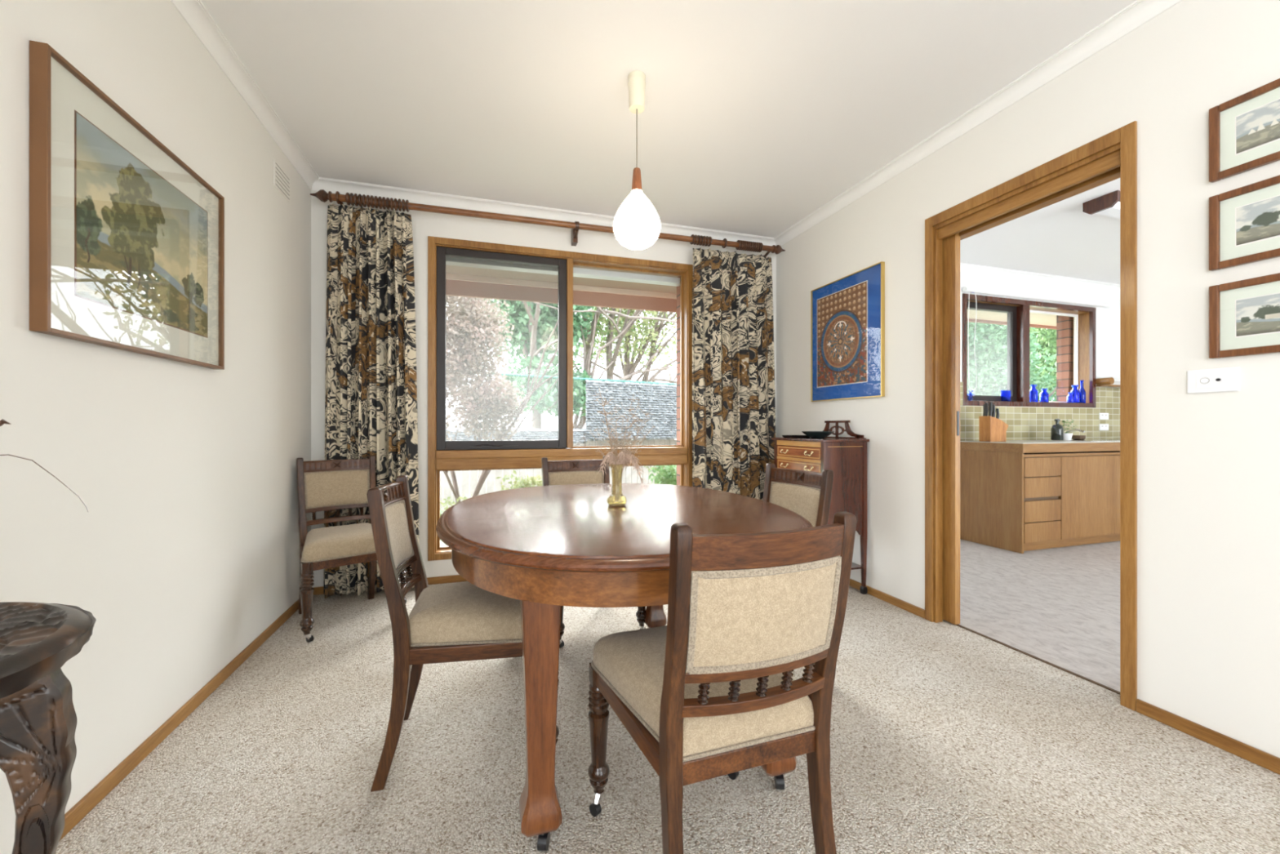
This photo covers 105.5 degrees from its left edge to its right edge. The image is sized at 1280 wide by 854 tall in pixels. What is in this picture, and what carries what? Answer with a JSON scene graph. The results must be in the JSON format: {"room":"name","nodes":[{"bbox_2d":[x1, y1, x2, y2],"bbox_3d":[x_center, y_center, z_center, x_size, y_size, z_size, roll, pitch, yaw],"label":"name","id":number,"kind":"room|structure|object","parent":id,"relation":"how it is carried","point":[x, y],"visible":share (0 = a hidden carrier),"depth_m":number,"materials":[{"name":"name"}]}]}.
{"room":"dining room","nodes":[
{"label":"dining room","id":0,"kind":"room"},
{"bbox_2d":[0,0,311,853],"bbox_3d":[-0.950,-0.174,-0.374,0.100,2.500,6.859,0,0,-18],"label":"wall","id":1,"kind":"structure","parent":0,"point":[184,551],"depth_m":1.47,"materials":[{"name":"white paint"}]},
{"bbox_2d":[29,40,224,369],"bbox_3d":[-1.456,-0.534,1.450,0.031,0.644,0.771,0,0,-18],"label":"framed landscape","id":2,"kind":"object","parent":1,"relation":"attached to","point":[126,240],"visible":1,"depth_m":1.29,"materials":[{"name":"brown wood"}]},
{"bbox_2d":[76,112,207,336],"bbox_3d":[-1.455,-0.540,1.457,0.001,0.442,0.581,0,0,-18],"label":"painting","id":3,"kind":"object","parent":2,"relation":"attached to","point":[142,243],"depth_m":1.38},
{"bbox_2d":[58,586,313,841],"bbox_3d":[-0.896,0.954,-0.357,0.012,0.044,6.659,0,0,-18],"label":"baseboard","id":4,"kind":"structure","parent":1,"relation":"attached to","point":[83,806],"depth_m":1.50,"materials":[{"name":"brown wood"}]},
{"bbox_2d":[169,0,319,190],"bbox_3d":[-0.875,-1.395,-0.350,0.056,0.058,6.659,0,0,-18],"label":"trim","id":5,"kind":"structure","parent":1,"relation":"attached to","point":[193,12],"depth_m":1.96,"materials":[{"name":"white paint"}]},
{"bbox_2d":[273,159,289,203],"bbox_3d":[-1.774,-1.212,2.412,0.005,0.125,0.192,0,0,-18],"label":"air vent","id":6,"kind":"object","parent":1,"relation":"in","point":[281,180],"visible":1,"depth_m":2.40,"materials":[{"name":"white paint"}]},
{"bbox_2d":[55,538,1279,853],"bbox_3d":[2.853,1.026,0.816,8.068,0.100,6.839,0,0,-18],"label":"floor","id":7,"kind":"structure","parent":0,"point":[946,737],"depth_m":1.42,"materials":[{"name":"carpet"}]},
{"bbox_2d":[0,601,96,853],"bbox_3d":[-0.912,0.616,0.490,0.480,0.720,0.481,0,0,-4],"label":"pedestal stand","id":8,"kind":"object","parent":7,"relation":"on","point":[38,720],"visible":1,"depth_m":0.59,"materials":[{"name":"brown wood"}]},
{"bbox_2d":[0,418,88,511],"bbox_3d":[-0.799,0.124,0.426,0.398,0.263,0.129,0,0,-32],"label":"twig","id":9,"kind":"object","parent":8,"relation":"on","point":[2,421],"visible":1,"depth_m":0.54,"materials":[{"name":"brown plant"}]},
{"bbox_2d":[296,454,406,642],"bbox_3d":[-1.503,0.570,2.488,0.447,0.812,0.528,0,0,-42],"label":"dining chair","id":10,"kind":"object","parent":7,"relation":"on","point":[326,485],"visible":0.85,"depth_m":2.52,"materials":[{"name":"beige fabric"}]},
{"bbox_2d":[366,475,559,791],"bbox_3d":[-0.538,0.570,1.526,0.528,0.812,0.447,0,0,-15],"label":"dining chair","id":11,"kind":"object","parent":7,"relation":"on","point":[459,621],"visible":0.82,"depth_m":1.36,"materials":[{"name":"brown wood"}]},
{"bbox_2d":[541,456,645,647],"bbox_3d":[-0.262,0.570,2.421,0.447,0.812,0.528,0,0,-22],"label":"dining chair","id":12,"kind":"object","parent":7,"relation":"on","point":[569,471],"visible":0.29,"depth_m":2.61,"materials":[{"name":"brown wood"}]},
{"bbox_2d":[435,483,813,851],"bbox_3d":[-0.082,0.625,1.701,1.156,0.700,1.378,0,0,-18],"label":"dining table","id":13,"kind":"object","parent":7,"relation":"on","point":[548,548],"visible":0.8,"depth_m":1.15,"materials":[{"name":"brown wood"}]},
{"bbox_2d":[606,463,626,506],"bbox_3d":[-0.081,0.204,1.704,0.072,0.143,0.072,0,0,-18],"label":"glass vase","id":14,"kind":"object","parent":13,"relation":"on","point":[616,498],"visible":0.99,"depth_m":1.69,"materials":[{"name":"beige"}]},
{"bbox_2d":[584,386,654,489],"bbox_3d":[-0.064,0.063,1.711,0.270,0.400,0.135,0,0,-28],"label":"dried grasses","id":15,"kind":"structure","parent":14,"relation":"in","point":[627,457],"depth_m":1.70,"materials":[{"name":"beige plant"}]},
{"bbox_2d":[587,511,856,853],"bbox_3d":[0.157,0.570,1.084,0.447,0.812,0.528,0,0,-19],"label":"dining chair","id":16,"kind":"object","parent":7,"relation":"on","point":[709,692],"visible":1,"depth_m":0.89,"materials":[{"name":"beige fabric"}]},
{"bbox_2d":[762,462,833,526],"bbox_3d":[0.442,0.570,1.919,0.528,0.812,0.447,0,0,-23],"label":"dining chair","id":17,"kind":"object","parent":7,"relation":"on","point":[807,494],"visible":0.27,"depth_m":1.98,"materials":[{"name":"beige fabric"}]},
{"bbox_2d":[771,420,869,594],"bbox_3d":[1.098,0.470,3.015,0.323,1.012,0.522,0,0,-18],"label":"cabinet","id":18,"kind":"object","parent":7,"relation":"on","point":[846,456],"visible":0.46,"depth_m":2.82,"materials":[{"name":"brown wood"}]},
{"bbox_2d":[782,435,809,438],"bbox_3d":[1.006,0.066,3.123,0.150,0.016,0.170,0,0,-18],"label":"tray","id":19,"kind":"object","parent":18,"relation":"on","point":[783,436],"visible":0.8,"depth_m":3.06,"materials":[{"name":"black paint"}]},
{"bbox_2d":[801,431,834,438],"bbox_3d":[1.083,0.052,2.963,0.192,0.043,0.192,0,0,-18],"label":"bowl","id":20,"kind":"object","parent":18,"relation":"on","point":[812,434],"visible":0.96,"depth_m":2.91,"materials":[{"name":"grey ceramic"}]},
{"bbox_2d":[851,562,862,569],"bbox_3d":[1.104,0.823,3.019,0.276,0.011,0.470,0,0,-18],"label":"shelf","id":21,"kind":"object","parent":18,"relation":"attached to","point":[854,566],"depth_m":2.84,"materials":[{"name":"brown wood"}]},
{"bbox_2d":[960,449,1119,553],"bbox_3d":[3.978,0.590,4.364,2.385,0.772,0.588,0,0,-18],"label":"base cabinet","id":22,"kind":"object","parent":7,"relation":"on","point":[1016,502],"visible":0.72,"depth_m":3.91,"materials":[{"name":"brown wood"}]},
{"bbox_2d":[960,440,1119,453],"bbox_3d":[4.000,0.166,4.367,2.441,0.076,0.597,0,0,-18],"label":"benchtop","id":23,"kind":"object","parent":22,"relation":"on","point":[1010,446],"visible":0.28,"depth_m":3.92,"materials":[{"name":"grey laminate"}]},
{"bbox_2d":[978,401,1008,441],"bbox_3d":[2.990,-0.037,4.111,0.209,0.330,0.100,0,0,-18],"label":"knife block","id":24,"kind":"object","parent":23,"relation":"on","point":[991,428],"visible":0.99,"depth_m":4.07,"materials":[{"name":"brown wood"}]},
{"bbox_2d":[1046,428,1119,441],"bbox_3d":[4.324,0.074,4.490,1.250,0.107,0.440,0,0,-18],"label":"sink","id":25,"kind":"object","parent":23,"relation":"on","point":[1073,429],"visible":0.57,"depth_m":4.38,"materials":[{"name":"silver metal"}]},
{"bbox_2d":[1050,418,1063,439],"bbox_3d":[3.725,0.028,4.343,0.088,0.190,0.088,0,0,-18],"label":"soap bottle","id":26,"kind":"object","parent":25,"relation":"on","point":[1057,429],"visible":0.99,"depth_m":4.32,"materials":[{"name":"black glass"}]},
{"bbox_2d":[1062,419,1077,439],"bbox_3d":[3.863,0.029,4.394,0.113,0.186,0.133,0,0,-24],"label":"herb plant","id":27,"kind":"object","parent":25,"relation":"on","point":[1066,436],"visible":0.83,"depth_m":4.37,"materials":[{"name":"green plant"}]},
{"bbox_2d":[1066,428,1084,433],"bbox_3d":[4.068,0.073,4.554,0.020,0.105,0.163,0,0,-18],"label":"tap","id":28,"kind":"object","parent":25,"relation":"on","point":[1073,429],"depth_m":4.54,"materials":[{"name":"silver metal"}]},
{"bbox_2d":[1071,435,1085,439],"bbox_3d":[4.015,0.103,4.455,0.104,0.040,0.104,0,0,-18],"label":"dish","id":29,"kind":"object","parent":25,"relation":"on","point":[1073,437],"visible":0.91,"depth_m":4.42,"materials":[{"name":"brown wood"}]},
{"bbox_2d":[200,0,1136,284],"bbox_3d":[2.850,-1.474,0.826,8.068,0.100,6.859,0,0,-18],"label":"ceiling","id":30,"kind":"structure","parent":0,"point":[757,115],"depth_m":2.07,"materials":[{"name":"white paint"}]},
{"bbox_2d":[613,70,660,249],"bbox_3d":[-0.013,-1.076,1.983,0.194,0.696,0.194,0,0,-18],"label":"pendant lamp","id":31,"kind":"object","parent":30,"relation":"hanging from","point":[637,223],"visible":1,"depth_m":1.94,"materials":[{"name":"white glass"}]},
{"bbox_2d":[1082,190,1119,218],"bbox_3d":[3.454,-1.382,3.209,1.260,0.085,0.180,0,0,-18],"label":"kitchen light","id":32,"kind":"object","parent":30,"relation":"attached to","point":[1108,205],"visible":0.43,"depth_m":3.02,"materials":[{"name":"brown wood"}]},
{"bbox_2d":[1094,201,1119,218],"bbox_3d":[3.454,-1.358,3.209,1.220,0.032,0.130,0,0,-18],"label":"diffuser","id":33,"kind":"object","parent":32,"relation":"attached to","point":[1112,209],"depth_m":3.02,"materials":[{"name":"white plastic"}]},
{"bbox_2d":[311,190,1119,586],"bbox_3d":[1.880,-0.174,4.064,7.968,2.500,0.100,0,0,-18],"label":"wall","id":34,"kind":"structure","parent":0,"point":[424,224],"depth_m":3.07,"materials":[{"name":"white paint"}]},
{"bbox_2d":[313,574,466,595],"bbox_3d":[-0.426,0.954,3.277,3.073,0.044,0.012,0,0,-18],"label":"baseboard","id":35,"kind":"structure","parent":34,"relation":"attached to","point":[455,578],"depth_m":3.02,"materials":[{"name":"brown wood"}]},
{"bbox_2d":[311,177,775,245],"bbox_3d":[-0.419,-1.395,3.256,3.097,0.058,0.056,0,0,-18],"label":"trim","id":36,"kind":"structure","parent":34,"relation":"attached to","point":[333,185],"depth_m":3.10,"materials":[{"name":"white paint"}]},
{"bbox_2d":[310,189,785,257],"bbox_3d":[-0.391,-1.280,3.214,3.063,0.132,0.153,0,0,-18],"label":"curtain rod","id":37,"kind":"object","parent":34,"relation":"attached to","point":[322,194],"visible":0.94,"depth_m":3.05,"materials":[{"name":"brown wood"}]},
{"bbox_2d":[323,191,418,598],"bbox_3d":[-1.557,-0.186,2.818,0.510,2.288,0.110,0,0,-16],"label":"curtain","id":38,"kind":"object","parent":37,"relation":"hanging from","point":[371,387],"visible":0.77,"depth_m":2.82,"materials":[{"name":"fabric"}]},
{"bbox_2d":[689,234,776,500],"bbox_3d":[0.693,-0.194,3.530,0.710,2.304,0.105,0,0,-18],"label":"curtain","id":39,"kind":"object","parent":37,"relation":"hanging from","point":[734,397],"visible":0.83,"depth_m":3.52,"materials":[{"name":"fabric"}]},
{"bbox_2d":[427,235,693,560],"bbox_3d":[-0.480,-0.171,3.327,1.776,2.000,0.144,0,0,-18],"label":"window","id":40,"kind":"structure","parent":34,"relation":"in","point":[443,455],"depth_m":3.21,"materials":[{"name":"brown wood"}]},
{"bbox_2d":[445,279,676,312],"bbox_3d":[-1.240,-1.110,3.761,4.900,0.228,0.030,0,0,-18],"label":"trim","id":41,"kind":"structure","parent":34,"relation":"attached to","point":[453,287],"depth_m":3.91,"materials":[{"name":"beige"}]},
{"bbox_2d":[445,273,676,298],"bbox_3d":[-1.232,-1.129,3.737,4.900,0.040,0.020,0,0,-18],"label":"trim","id":42,"kind":"structure","parent":34,"relation":"attached to","point":[448,276],"depth_m":3.89,"materials":[{"name":"beige"}]},
{"bbox_2d":[445,264,677,293],"bbox_3d":[-1.148,-1.157,3.470,4.900,0.015,0.591,0,0,-18],"label":"trim","id":43,"kind":"structure","parent":34,"relation":"attached to","point":[453,269],"depth_m":3.77,"materials":[{"name":"beige paint"}]},
{"bbox_2d":[967,309,1056,326],"bbox_3d":[4.335,-1.174,5.201,6.600,0.015,0.591,0,0,-18],"label":"trim","id":44,"kind":"structure","parent":34,"relation":"attached to","point":[1034,318],"depth_m":5.20,"materials":[{"name":"beige"}]},
{"bbox_2d":[967,318,1056,329],"bbox_3d":[4.243,-1.180,5.495,6.600,0.088,0.025,0,0,-18],"label":"trim","id":45,"kind":"structure","parent":34,"relation":"attached to","point":[971,320],"depth_m":5.42,"materials":[{"name":"beige"}]},
{"bbox_2d":[962,293,1095,408],"bbox_3d":[3.674,-0.682,4.655,1.750,0.995,0.172,0,0,-18],"label":"window","id":46,"kind":"structure","parent":34,"relation":"in","point":[1018,311],"depth_m":4.60,"materials":[{"name":"brown wood"}]},
{"bbox_2d":[967,390,974,400],"bbox_3d":[2.983,-0.278,4.386,0.106,0.099,0.028,0,0,-18],"label":"flower","id":47,"kind":"object","parent":46,"relation":"on","point":[971,394],"visible":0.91,"depth_m":4.38,"materials":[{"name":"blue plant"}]},
{"bbox_2d":[1000,390,1010,401],"bbox_3d":[3.412,-0.281,4.538,0.080,0.105,0.080,0,0,-18],"label":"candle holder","id":48,"kind":"object","parent":46,"relation":"on","point":[1005,394],"visible":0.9,"depth_m":4.51,"materials":[{"name":"blue glass"}]},
{"bbox_2d":[1029,384,1038,401],"bbox_3d":[3.772,-0.314,4.662,0.068,0.170,0.068,0,0,-18],"label":"glass bottle","id":49,"kind":"object","parent":46,"relation":"on","point":[1033,393],"visible":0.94,"depth_m":4.64,"materials":[{"name":"blue glass"}]},
{"bbox_2d":[962,286,1111,393],"bbox_3d":[3.772,-0.761,4.577,1.910,0.939,0.042,0,0,-18],"label":"roller blind","id":50,"kind":"object","parent":46,"relation":"attached to","point":[966,289],"visible":1,"depth_m":4.47,"materials":[{"name":"white fabric"}]},
{"bbox_2d":[1040,388,1048,402],"bbox_3d":[3.898,-0.296,4.691,0.068,0.135,0.068,0,0,-18],"label":"glass bottle","id":51,"kind":"object","parent":46,"relation":"on","point":[1044,395],"visible":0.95,"depth_m":4.67,"materials":[{"name":"blue glass"}]},
{"bbox_2d":[1066,392,1074,402],"bbox_3d":[4.251,-0.281,4.803,0.056,0.105,0.056,0,0,-18],"label":"glass bottle","id":52,"kind":"object","parent":46,"relation":"on","point":[1070,397],"visible":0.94,"depth_m":4.79,"materials":[{"name":"blue glass"}]},
{"bbox_2d":[1070,385,1079,403],"bbox_3d":[4.325,-0.319,4.836,0.072,0.180,0.072,0,0,-18],"label":"glass bottle","id":53,"kind":"object","parent":46,"relation":"on","point":[1076,392],"visible":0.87,"depth_m":4.81,"materials":[{"name":"blue glass"}]},
{"bbox_2d":[1079,380,1085,403],"bbox_3d":[4.409,-0.344,4.852,0.060,0.230,0.060,0,0,-18],"label":"glass bottle","id":54,"kind":"object","parent":46,"relation":"on","point":[1082,393],"visible":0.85,"depth_m":4.83,"materials":[{"name":"blue glass"}]},
{"bbox_2d":[960,382,1119,440],"bbox_3d":[3.383,-0.132,4.481,4.650,0.520,0.008,0,0,-18],"label":"backsplash","id":55,"kind":"structure","parent":34,"relation":"attached to","point":[1024,423],"depth_m":4.63,"materials":[{"name":"tile"}]},
{"bbox_2d":[960,262,1119,292],"bbox_3d":[3.390,-1.395,4.458,4.650,0.058,0.056,0,0,-18],"label":"trim","id":56,"kind":"structure","parent":34,"relation":"attached to","point":[964,268],"depth_m":4.57,"materials":[{"name":"white paint"}]},
{"bbox_2d":[1098,413,1108,419],"bbox_3d":[4.647,-0.102,4.871,0.135,0.065,0.010,0,0,-18],"label":"power outlet","id":57,"kind":"object","parent":34,"relation":"attached to","point":[1101,415],"visible":1,"depth_m":4.87,"materials":[{"name":"white plastic"}]},
{"bbox_2d":[1098,423,1108,430],"bbox_3d":[4.647,0.008,4.871,0.135,0.065,0.010,0,0,-18],"label":"power outlet","id":58,"kind":"object","parent":34,"relation":"attached to","point":[1101,426],"visible":1,"depth_m":4.87,"materials":[{"name":"white plastic"}]},
{"bbox_2d":[1095,377,1119,387],"bbox_3d":[4.895,-0.438,4.900,0.715,0.083,0.120,0,0,-18],"label":"wall shelf","id":59,"kind":"object","parent":34,"relation":"attached to","point":[1108,381],"visible":0.68,"depth_m":4.79,"materials":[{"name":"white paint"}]},
{"bbox_2d":[676,276,1073,485],"bbox_3d":[2.101,0.056,4.306,9.400,2.440,0.150,0,0,-18],"label":"wall","id":60,"kind":"structure","parent":0,"point":[1064,325],"depth_m":5.01,"materials":[{"name":"red brick"}]},
{"bbox_2d":[445,257,679,286],"bbox_3d":[-1.077,-1.089,3.245,4.900,0.040,0.080,0,0,-18],"label":"trim","id":61,"kind":"structure","parent":60,"relation":"attached to","point":[577,272],"depth_m":3.41,"materials":[{"name":"beige paint"}]},
{"bbox_2d":[776,0,1279,757],"bbox_3d":[2.083,-0.174,0.531,0.035,2.500,6.759,0,0,-18],"label":"wall","id":62,"kind":"structure","parent":0,"point":[1208,464],"depth_m":1.61,"materials":[{"name":"white paint"}]},
{"bbox_2d":[810,261,884,401],"bbox_3d":[1.267,-0.544,3.016,0.024,0.754,0.620,0,0,-18],"label":"framed piece","id":63,"kind":"object","parent":62,"relation":"attached to","point":[847,313],"visible":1,"depth_m":2.96,"materials":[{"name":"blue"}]},
{"bbox_2d":[817,280,866,386],"bbox_3d":[1.253,-0.554,3.043,0.001,0.583,0.446,0,0,-18],"label":"print","id":64,"kind":"object","parent":63,"relation":"attached to","point":[842,316],"depth_m":3.02},
{"bbox_2d":[848,577,924,618],"bbox_3d":[1.247,0.954,3.101,0.012,0.044,1.331,0,0,-18],"label":"baseboard","id":65,"kind":"structure","parent":62,"relation":"attached to","point":[908,606],"depth_m":2.66,"materials":[{"name":"brown wood"}]},
{"bbox_2d":[773,0,1182,246],"bbox_3d":[2.025,-1.395,0.565,0.056,0.058,6.659,0,0,-18],"label":"trim","id":66,"kind":"structure","parent":62,"relation":"attached to","point":[1139,12],"depth_m":2.07,"materials":[{"name":"white paint"}]},
{"bbox_2d":[924,120,1137,711],"bbox_3d":[1.631,-0.034,2.102,0.143,2.024,0.873,0,0,-18],"label":"door frame","id":67,"kind":"structure","parent":62,"relation":"in","point":[1113,156],"depth_m":2.20,"materials":[{"name":"brown wood"}]},
{"bbox_2d":[1136,698,1279,774],"bbox_3d":[2.374,0.954,-0.469,0.012,0.044,4.476,0,0,-18],"label":"baseboard","id":68,"kind":"structure","parent":62,"relation":"attached to","point":[1255,755],"depth_m":1.49,"materials":[{"name":"brown wood"}]},
{"bbox_2d":[1186,366,1239,393],"bbox_3d":[1.755,-0.140,1.492,0.012,0.072,0.112,0,0,-18],"label":"light switch","id":69,"kind":"object","parent":62,"relation":"attached to","point":[1227,379],"visible":1,"depth_m":1.49,"materials":[{"name":"white plastic"}]},
{"bbox_2d":[1208,78,1279,182],"bbox_3d":[1.799,-0.859,1.340,0.019,0.224,0.322,0,0,-18],"label":"framed piece","id":70,"kind":"object","parent":62,"relation":"attached to","point":[1244,130],"visible":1,"depth_m":1.42,"materials":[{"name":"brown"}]},
{"bbox_2d":[1208,175,1279,271],"bbox_3d":[1.799,-0.589,1.340,0.019,0.225,0.322,0,0,-18],"label":"framed piece","id":71,"kind":"object","parent":62,"relation":"attached to","point":[1244,222],"visible":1,"depth_m":1.42,"materials":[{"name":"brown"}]},
{"bbox_2d":[1208,272,1279,358],"bbox_3d":[1.799,-0.318,1.340,0.019,0.221,0.322,0,0,-18],"label":"framed piece","id":72,"kind":"object","parent":62,"relation":"attached to","point":[1244,315],"visible":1,"depth_m":1.42,"materials":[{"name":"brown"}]},
{"label":"outside","id":73,"kind":"structure","parent":0,"visible":0},
{"bbox_2d":[440,438,676,546],"bbox_3d":[-0.150,1.276,25.387,65.000,0.100,41.491,0,0,-18],"label":"ground","id":74,"kind":"structure","parent":73,"point":[442,544],"depth_m":7.14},
{"bbox_2d":[443,295,575,502],"bbox_3d":[-1.881,-0.320,5.049,2.240,3.110,1.537,0,0,-34],"label":"shrub","id":75,"kind":"object","parent":74,"relation":"on","point":[468,331],"visible":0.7,"depth_m":4.89,"materials":[{"name":"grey plant"}]},
{"bbox_2d":[440,432,586,515],"bbox_3d":[-1.057,0.652,4.589,1.998,1.166,1.138,0,0,-18],"label":"shrub","id":76,"kind":"object","parent":74,"relation":"on","point":[538,482],"visible":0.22,"depth_m":4.71,"materials":[{"name":"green plant"}]},
{"bbox_2d":[440,439,676,509],"bbox_3d":[-0.318,0.717,8.888,7.462,1.118,0.015,0,0,-33],"label":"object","id":77,"kind":"structure","parent":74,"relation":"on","point":[468,477],"depth_m":7.67,"materials":[{"name":"white"}]},
{"bbox_2d":[469,298,674,429],"bbox_3d":[-1.480,-1.552,10.722,5.959,5.651,3.267,0,0,-18],"label":"tree","id":78,"kind":"object","parent":74,"relation":"on","point":[531,321],"visible":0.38,"depth_m":10.33,"materials":[{"name":"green plant"}]},
{"bbox_2d":[479,372,676,384],"bbox_3d":[-1.148,0.228,8.082,10.062,2.096,0.044,0,0,-32],"label":"pipe rail","id":79,"kind":"object","parent":74,"relation":"on","point":[502,374],"visible":0.12,"depth_m":8.19,"materials":[{"name":"teal"}]},
{"bbox_2d":[445,379,676,443],"bbox_3d":[-0.666,-0.251,8.342,8.538,1.084,0.080,0,0,-32],"label":"stone wall","id":80,"kind":"structure","parent":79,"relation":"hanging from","point":[661,398],"depth_m":8.55,"materials":[{"name":"grey stone"}]},
{"bbox_2d":[533,302,660,381],"bbox_3d":[-0.238,-3.477,12.761,8.182,9.447,8.124,0,0,-8],"label":"tree","id":81,"kind":"object","parent":74,"relation":"on","point":[610,357],"visible":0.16,"depth_m":12.09,"materials":[{"name":"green plant"}]},
{"bbox_2d":[573,306,676,381],"bbox_3d":[-0.151,-3.582,12.635,6.495,9.662,9.340,0,0,-6],"label":"tree","id":82,"kind":"object","parent":74,"relation":"on","point":[588,340],"visible":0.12,"depth_m":12.31,"materials":[{"name":"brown plant"}]},
{"bbox_2d":[580,306,676,383],"bbox_3d":[1.568,-4.021,13.853,5.878,10.531,8.419,0,0,24],"label":"tree","id":83,"kind":"object","parent":74,"relation":"on","point":[626,369],"visible":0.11,"depth_m":12.96,"materials":[{"name":"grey plant"}]},
{"bbox_2d":[596,307,676,439],"bbox_3d":[2.530,-2.241,13.911,8.245,7.014,6.610,0,0,29],"label":"tree","id":84,"kind":"object","parent":74,"relation":"on","point":[638,331],"visible":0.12,"depth_m":12.54,"materials":[{"name":"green plant"}]},
{"bbox_2d":[643,465,676,475],"bbox_3d":[0.378,0.740,6.503,0.746,0.973,0.499,0,0,-18],"label":"shrub","id":85,"kind":"object","parent":74,"relation":"on","point":[649,465],"visible":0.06,"depth_m":6.42,"materials":[{"name":"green plant"}]},
{"bbox_2d":[648,465,676,484],"bbox_3d":[0.297,0.778,5.219,0.478,0.898,0.464,0,0,-2],"label":"shrub","id":86,"kind":"object","parent":74,"relation":"on","point":[669,477],"visible":0.27,"depth_m":5.15,"materials":[{"name":"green plant"}]},
{"bbox_2d":[967,321,1056,401],"bbox_3d":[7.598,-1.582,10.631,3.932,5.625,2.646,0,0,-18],"label":"shrub","id":87,"kind":"object","parent":74,"relation":"on","point":[990,340],"visible":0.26,"depth_m":10.27,"materials":[{"name":"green plant"}]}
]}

